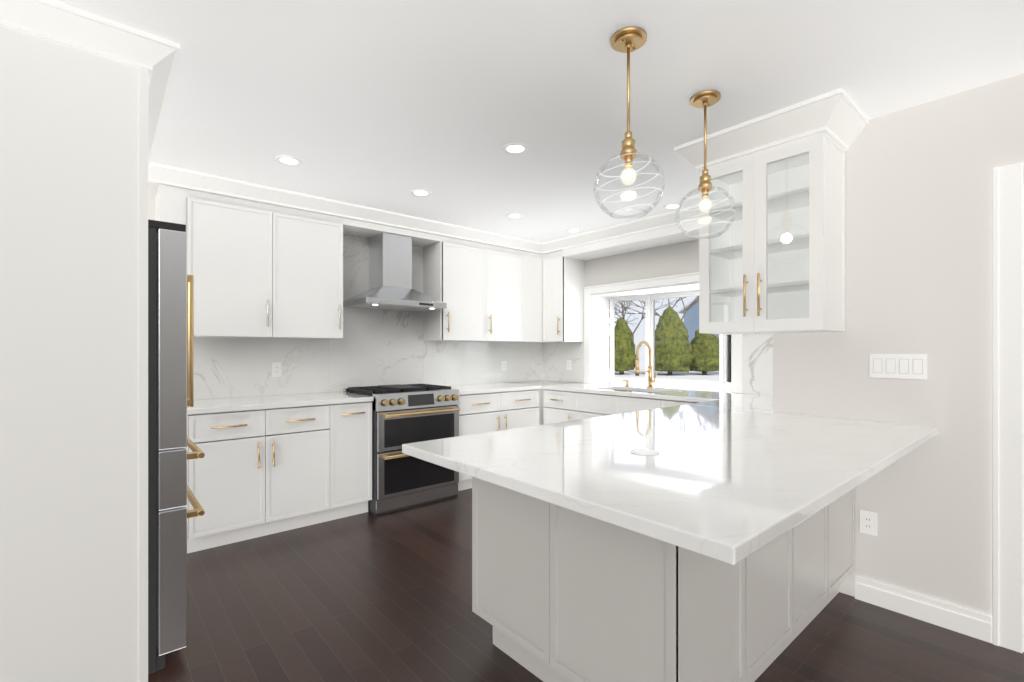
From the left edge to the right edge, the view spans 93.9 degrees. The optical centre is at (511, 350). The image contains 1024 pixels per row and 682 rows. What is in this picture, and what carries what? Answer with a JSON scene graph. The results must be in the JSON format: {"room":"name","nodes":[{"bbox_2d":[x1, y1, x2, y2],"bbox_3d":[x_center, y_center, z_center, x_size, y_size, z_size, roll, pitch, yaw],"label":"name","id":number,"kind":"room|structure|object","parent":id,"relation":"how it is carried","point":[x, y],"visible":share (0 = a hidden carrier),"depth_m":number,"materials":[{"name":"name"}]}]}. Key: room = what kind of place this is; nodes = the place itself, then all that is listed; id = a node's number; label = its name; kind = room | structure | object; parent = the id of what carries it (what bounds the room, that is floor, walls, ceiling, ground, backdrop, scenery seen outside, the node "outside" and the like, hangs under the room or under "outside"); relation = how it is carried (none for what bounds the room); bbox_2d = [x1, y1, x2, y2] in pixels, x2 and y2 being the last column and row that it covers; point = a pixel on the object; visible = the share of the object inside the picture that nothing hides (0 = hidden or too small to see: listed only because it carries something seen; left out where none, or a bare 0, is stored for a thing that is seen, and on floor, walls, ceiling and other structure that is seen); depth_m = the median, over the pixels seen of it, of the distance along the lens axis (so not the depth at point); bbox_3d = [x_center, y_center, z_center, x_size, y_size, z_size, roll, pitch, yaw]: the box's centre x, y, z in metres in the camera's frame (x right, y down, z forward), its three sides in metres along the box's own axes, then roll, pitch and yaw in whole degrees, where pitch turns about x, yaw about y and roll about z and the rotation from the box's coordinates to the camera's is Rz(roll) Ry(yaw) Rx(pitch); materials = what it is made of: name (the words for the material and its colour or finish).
{"room":"kitchen","nodes":[
{"label":"kitchen","id":0,"kind":"room"},
{"bbox_2d":[148,182,542,424],"bbox_3d":[-1.412,0.049,4.382,5.160,2.440,0.220,0,0,-41],"label":"wall","id":1,"kind":"structure","parent":0,"point":[231,367],"depth_m":3.96,"materials":[{"name":"stone"}]},
{"bbox_2d":[155,184,342,338],"bbox_3d":[-1.911,-0.589,3.577,1.195,0.975,0.388,0,0,-41],"label":"upper cabinet","id":2,"kind":"object","parent":1,"relation":"attached to","point":[258,270],"visible":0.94,"depth_m":3.45,"materials":[{"name":"white wood"}]},
{"bbox_2d":[272,362,281,376],"bbox_3d":[-1.883,0.149,3.825,0.072,0.116,0.007,0,0,-41],"label":"outlet","id":3,"kind":"object","parent":1,"relation":"attached to","point":[276,369],"visible":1,"depth_m":3.83,"materials":[{"name":"white plastic"}]},
{"bbox_2d":[329,234,422,391],"bbox_3d":[-1.228,-0.336,4.408,0.921,1.378,0.020,0,0,-41],"label":"backsplash","id":4,"kind":"structure","parent":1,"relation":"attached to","point":[374,347],"depth_m":4.34,"materials":[{"name":"stone"}]},
{"bbox_2d":[343,232,446,311],"bbox_3d":[-1.033,-0.702,4.244,0.760,0.648,0.482,0,0,-41],"label":"range hood","id":5,"kind":"object","parent":4,"relation":"attached to","point":[390,271],"visible":0.98,"depth_m":4.19,"materials":[{"name":"silver metal"}]},
{"bbox_2d":[343,218,439,246],"bbox_3d":[-1.127,-1.051,4.290,0.922,0.050,0.330,0,0,-41],"label":"crown molding","id":6,"kind":"object","parent":1,"relation":"attached to","point":[359,228],"visible":0.57,"depth_m":4.17,"materials":[{"name":"white wood"}]},
{"bbox_2d":[423,236,541,341],"bbox_3d":[-0.253,-0.589,5.003,1.332,0.975,0.388,0,0,-41],"label":"upper cabinet","id":7,"kind":"object","parent":1,"relation":"attached to","point":[488,293],"visible":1,"depth_m":4.76,"materials":[{"name":"white wood"}]},
{"bbox_2d":[501,361,506,370],"bbox_3d":[-0.090,0.169,5.369,0.072,0.116,0.007,0,0,-41],"label":"outlet","id":8,"kind":"object","parent":1,"relation":"attached to","point":[503,365],"visible":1,"depth_m":5.37,"materials":[{"name":"white plastic"}]},
{"bbox_2d":[0,0,1023,253],"bbox_3d":[0.995,-1.221,1.585,5.160,0.100,7.600,0,0,-41],"label":"ceiling","id":9,"kind":"structure","parent":0,"point":[384,104],"depth_m":2.08,"materials":[{"name":"white paint"}]},
{"bbox_2d":[0,0,151,79],"bbox_3d":[-1.646,-1.123,1.559,0.720,0.094,0.091,0,0,-41],"label":"crown molding","id":10,"kind":"structure","parent":9,"relation":"attached to","point":[51,20],"depth_m":1.67,"materials":[{"name":"white wood"}]},
{"bbox_2d":[144,32,179,179],"bbox_3d":[-1.785,-1.123,2.357,0.092,0.094,1.482,0,0,-41],"label":"crown molding","id":11,"kind":"structure","parent":9,"relation":"attached to","point":[156,57],"depth_m":1.98,"materials":[{"name":"white"}]},
{"bbox_2d":[275,155,302,165],"bbox_3d":[-1.371,-1.167,2.939,0.156,0.006,0.156,0,0,-41],"label":"recessed light","id":12,"kind":"object","parent":9,"relation":"in","point":[288,160],"visible":0.98,"depth_m":2.93,"materials":[{"name":"white"}]},
{"bbox_2d":[148,164,547,253],"bbox_3d":[-0.988,-1.123,4.105,3.579,0.094,0.091,0,0,-41],"label":"crown molding","id":13,"kind":"structure","parent":9,"relation":"attached to","point":[168,175],"depth_m":3.70,"materials":[{"name":"white wood"}]},
{"bbox_2d":[410,189,431,196],"bbox_3d":[-0.674,-1.167,3.539,0.156,0.006,0.156,0,0,-41],"label":"recessed light","id":14,"kind":"object","parent":9,"relation":"in","point":[421,193],"visible":1,"depth_m":3.54,"materials":[{"name":"white plastic"}]},
{"bbox_2d":[506,213,523,218],"bbox_3d":[0.024,-1.167,4.139,0.156,0.006,0.156,0,0,-41],"label":"recessed light","id":15,"kind":"object","parent":9,"relation":"in","point":[514,216],"visible":1,"depth_m":4.14,"materials":[{"name":"white"}]},
{"bbox_2d":[502,143,528,154],"bbox_3d":[0.020,-1.167,2.764,0.156,0.006,0.156,0,0,-41],"label":"recessed light","id":16,"kind":"object","parent":9,"relation":"in","point":[515,148],"visible":1,"depth_m":2.76,"materials":[{"name":"white plastic"}]},
{"bbox_2d":[566,228,581,232],"bbox_3d":[0.600,-1.167,4.635,0.156,0.006,0.156,0,0,-41],"label":"recessed light","id":17,"kind":"object","parent":9,"relation":"in","point":[573,230],"visible":0.98,"depth_m":4.63,"materials":[{"name":"white"}]},
{"bbox_2d":[544,205,698,252],"bbox_3d":[1.079,-1.123,4.374,0.092,0.094,2.160,0,0,-41],"label":"crown molding","id":18,"kind":"structure","parent":9,"relation":"attached to","point":[667,219],"depth_m":4.43,"materials":[{"name":"white wood"}]},
{"bbox_2d":[593,26,664,218],"bbox_3d":[0.436,-0.841,1.790,0.260,0.660,0.260,0,0,-41],"label":"pendant light","id":19,"kind":"object","parent":9,"relation":"hanging from","point":[627,40],"visible":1,"depth_m":1.78,"materials":[{"name":"clear glass"}]},
{"bbox_2d":[663,203,682,209],"bbox_3d":[1.301,-1.167,3.866,0.156,0.006,0.156,0,0,-41],"label":"recessed light","id":20,"kind":"object","parent":9,"relation":"in","point":[673,206],"visible":0.75,"depth_m":3.86,"materials":[{"name":"white"}]},
{"bbox_2d":[676,90,735,239],"bbox_3d":[0.893,-0.851,2.209,0.260,0.640,0.260,0,0,-41],"label":"pendant light","id":21,"kind":"object","parent":9,"relation":"hanging from","point":[705,99],"visible":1,"depth_m":2.20,"materials":[{"name":"clear glass"}]},
{"bbox_2d":[148,488,1023,681],"bbox_3d":[0.995,1.294,1.585,5.160,0.050,7.600,0,0,-41],"label":"floor","id":22,"kind":"structure","parent":0,"point":[368,596],"depth_m":2.21,"materials":[{"name":"brown wood"}]},
{"bbox_2d":[0,26,147,681],"bbox_3d":[-1.683,0.097,1.609,0.729,2.345,0.039,0,0,-41],"label":"refrigerator side panel","id":23,"kind":"object","parent":22,"relation":"on","point":[73,364],"visible":1,"depth_m":1.70,"materials":[{"name":"white wood"}]},
{"bbox_2d":[148,219,204,673],"bbox_3d":[-1.896,0.377,2.055,0.872,1.785,0.895,0,0,-41],"label":"refrigerator","id":24,"kind":"object","parent":22,"relation":"on","point":[170,341],"visible":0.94,"depth_m":1.92,"materials":[{"name":"grey metal"}]},
{"bbox_2d":[185,389,540,552],"bbox_3d":[-1.034,0.829,4.147,3.028,0.880,0.668,0,0,-41],"label":"base cabinet","id":25,"kind":"object","parent":22,"relation":"on","point":[251,474],"depth_m":3.33,"materials":[{"name":"white wood"}]},
{"bbox_2d":[187,383,541,414],"bbox_3d":[-1.054,0.371,4.141,3.029,0.035,0.650,0,0,-41],"label":"countertop","id":26,"kind":"structure","parent":25,"relation":"on","point":[203,406],"depth_m":3.52,"materials":[{"name":"stone"}]},
{"bbox_2d":[343,384,459,514],"bbox_3d":[-0.944,0.788,4.141,0.755,0.961,0.750,0,0,-41],"label":"range","id":27,"kind":"object","parent":22,"relation":"on","point":[406,413],"visible":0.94,"depth_m":3.85,"materials":[{"name":"grey metal"}]},
{"bbox_2d":[544,389,697,423],"bbox_3d":[1.138,0.829,4.401,0.668,0.880,1.815,0,0,-41],"label":"base cabinet","id":28,"kind":"object","parent":22,"relation":"on","point":[561,406],"depth_m":4.44,"materials":[{"name":"white wood"}]},
{"bbox_2d":[472,477,854,681],"bbox_3d":[0.796,0.829,2.268,1.730,0.880,0.970,0,0,-41],"label":"base cabinet","id":29,"kind":"object","parent":22,"relation":"on","point":[560,594],"visible":0.54,"depth_m":1.66,"materials":[{"name":"grey wood"}]},
{"bbox_2d":[402,383,937,564],"bbox_3d":[0.600,0.371,3.086,3.200,0.035,3.110,0,0,-41],"label":"countertop","id":30,"kind":"structure","parent":29,"relation":"on","point":[732,478],"depth_m":1.53,"materials":[{"name":"stone"}]},
{"bbox_2d":[630,448,658,454],"bbox_3d":[0.462,0.351,1.667,0.098,0.006,0.098,0,0,-41],"label":"electrical outlet","id":31,"kind":"object","parent":30,"relation":"on","point":[641,451],"visible":1,"depth_m":1.66,"materials":[{"name":"white plastic"}]},
{"bbox_2d":[635,341,656,387],"bbox_3d":[1.257,0.128,4.470,0.262,0.453,0.112,0,0,-41],"label":"faucet","id":32,"kind":"object","parent":30,"relation":"on","point":[638,371],"visible":1,"depth_m":4.51,"materials":[{"name":"gold metal"}]},
{"bbox_2d":[543,240,772,423],"bbox_3d":[1.473,0.049,4.740,0.320,2.440,3.040,0,0,-41],"label":"wall","id":33,"kind":"structure","parent":0,"point":[674,259],"depth_m":4.69,"materials":[{"name":"white paint"}]},
{"bbox_2d":[566,360,570,369],"bbox_3d":[0.647,0.159,5.448,0.007,0.116,0.072,0,0,-41],"label":"outlet","id":34,"kind":"object","parent":33,"relation":"attached to","point":[568,364],"visible":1,"depth_m":5.45,"materials":[{"name":"white plastic"}]},
{"bbox_2d":[532,220,698,342],"bbox_3d":[1.083,-0.589,4.681,0.387,0.975,2.620,0,0,-41],"label":"upper cabinet","id":35,"kind":"object","parent":33,"relation":"attached to","point":[563,277],"visible":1,"depth_m":5.13,"materials":[{"name":"white wood"}]},
{"bbox_2d":[591,282,731,391],"bbox_3d":[1.483,-0.134,4.742,0.299,0.974,1.550,0,0,-41],"label":"liner","id":36,"kind":"object","parent":33,"relation":"attached to","point":[599,337],"visible":0.55,"depth_m":5.27,"materials":[{"name":"white wood"}]},
{"bbox_2d":[583,272,742,392],"bbox_3d":[1.359,-0.176,4.636,0.028,1.059,1.720,0,0,-41],"label":"window casing","id":37,"kind":"structure","parent":33,"relation":"in","point":[691,278],"depth_m":4.70,"materials":[{"name":"white wood"}]},
{"bbox_2d":[773,333,799,414],"bbox_3d":[2.093,0.049,3.176,1.420,2.440,0.140,0,0,-41],"label":"wall","id":38,"kind":"structure","parent":0,"point":[786,373],"depth_m":2.71,"materials":[{"name":"white paint"}]},
{"bbox_2d":[800,73,1023,615],"bbox_3d":[2.201,0.049,2.069,0.140,2.440,1.680,0,0,-41],"label":"wall","id":39,"kind":"structure","parent":0,"point":[918,229],"depth_m":2.25,"materials":[{"name":"white paint"}]},
{"bbox_2d":[674,88,868,334],"bbox_3d":[1.368,-0.636,2.584,0.450,1.070,0.822,0,0,-41],"label":"upper cabinet","id":40,"kind":"object","parent":39,"relation":"attached to","point":[772,259],"visible":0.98,"depth_m":2.49,"materials":[{"name":"white wood"}]},
{"bbox_2d":[860,509,876,535],"bbox_3d":[1.803,0.869,2.418,0.007,0.116,0.072,0,0,-41],"label":"outlet","id":41,"kind":"object","parent":39,"relation":"attached to","point":[868,522],"visible":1,"depth_m":2.42,"materials":[{"name":"white plastic"}]},
{"bbox_2d":[870,354,926,379],"bbox_3d":[1.879,0.075,2.328,0.010,0.117,0.215,0,0,-41],"label":"switch plate","id":42,"kind":"object","parent":39,"relation":"attached to","point":[905,366],"visible":1,"depth_m":2.32,"materials":[{"name":"white plastic"}]},
{"bbox_2d":[855,575,991,642],"bbox_3d":[1.925,1.212,2.267,0.020,0.115,0.500,0,0,-41],"label":"baseboard","id":43,"kind":"structure","parent":39,"relation":"attached to","point":[963,620],"depth_m":2.24,"materials":[{"name":"white wood"}]},
{"bbox_2d":[992,162,1023,652],"bbox_3d":[2.469,0.239,1.738,0.166,2.060,1.010,0,0,-41],"label":"door frame","id":44,"kind":"structure","parent":39,"relation":"attached to","point":[1007,405],"depth_m":2.03,"materials":[{"name":"white wood"}]},
{"bbox_3d":[1.484,0.829,4.743,0.300,0.880,1.550,0,0,-41],"label":"wall","id":45,"kind":"structure","parent":0,"visible":0},
{"bbox_2d":[593,382,731,392],"bbox_3d":[1.580,0.371,4.826,0.556,0.035,1.519,0,0,-41],"label":"window sill","id":46,"kind":"structure","parent":45,"relation":"on","point":[692,387],"depth_m":4.77,"materials":[{"name":"white stone"}]},
{"bbox_2d":[610,288,730,387],"bbox_3d":[1.738,-0.134,4.961,0.370,1.095,1.690,0,0,-41],"label":"window","id":47,"kind":"structure","parent":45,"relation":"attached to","point":[724,355],"depth_m":5.27,"materials":[{"name":"white"}]},
{"label":"outside","id":48,"kind":"structure","parent":0,"visible":0},
{"bbox_2d":[609,355,725,387],"bbox_3d":[30.815,1.019,31.997,79.680,0.600,80.000,0,0,-41],"label":"snow ground","id":49,"kind":"structure","parent":48,"point":[690,375],"depth_m":14.03,"materials":[{"name":"white snow"}]},
{"bbox_2d":[609,317,635,374],"bbox_3d":[3.359,-0.161,14.625,1.001,1.759,0.983,0,0,-41],"label":"arborvitae","id":50,"kind":"object","parent":49,"relation":"on","point":[620,339],"visible":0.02,"depth_m":14.28,"materials":[{"name":"green plant"}]},
{"bbox_2d":[609,300,638,325],"bbox_3d":[6.071,-2.370,34.652,7.417,6.178,4.138,0,0,-41],"label":"bare tree","id":51,"kind":"object","parent":49,"relation":"on","point":[617,313],"visible":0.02,"depth_m":35.74,"materials":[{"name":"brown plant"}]},
{"bbox_2d":[609,299,680,341],"bbox_3d":[10.707,-2.613,40.639,5.524,6.665,6.876,0,0,-41],"label":"bare tree","id":52,"kind":"object","parent":49,"relation":"on","point":[623,315],"depth_m":41.03,"materials":[{"name":"brown plant"}]},
{"bbox_2d":[614,296,698,320],"bbox_3d":[11.591,-2.845,35.053,7.027,7.128,6.485,0,0,-41],"label":"bare tree","id":53,"kind":"object","parent":49,"relation":"on","point":[657,314],"depth_m":34.60,"materials":[{"name":"brown plant"}]},
{"bbox_2d":[655,306,694,374],"bbox_3d":[4.699,-0.320,14.252,1.369,2.076,1.323,0,0,-41],"label":"arborvitae","id":54,"kind":"object","parent":49,"relation":"on","point":[668,322],"depth_m":13.81,"materials":[{"name":"green plant"}]},
{"bbox_2d":[678,297,718,343],"bbox_3d":[22.918,-2.956,47.827,9.800,7.350,8.100,0,0,-41],"label":"house","id":55,"kind":"structure","parent":49,"relation":"on","point":[692,314],"depth_m":46.95,"materials":[{"name":"blue paint"}]},
{"bbox_2d":[689,329,718,374],"bbox_3d":[5.784,-0.039,14.387,1.078,1.514,1.077,0,0,-41],"label":"arborvitae","id":56,"kind":"object","parent":49,"relation":"on","point":[704,356],"depth_m":14.05,"materials":[{"name":"green plant"}]}
]}

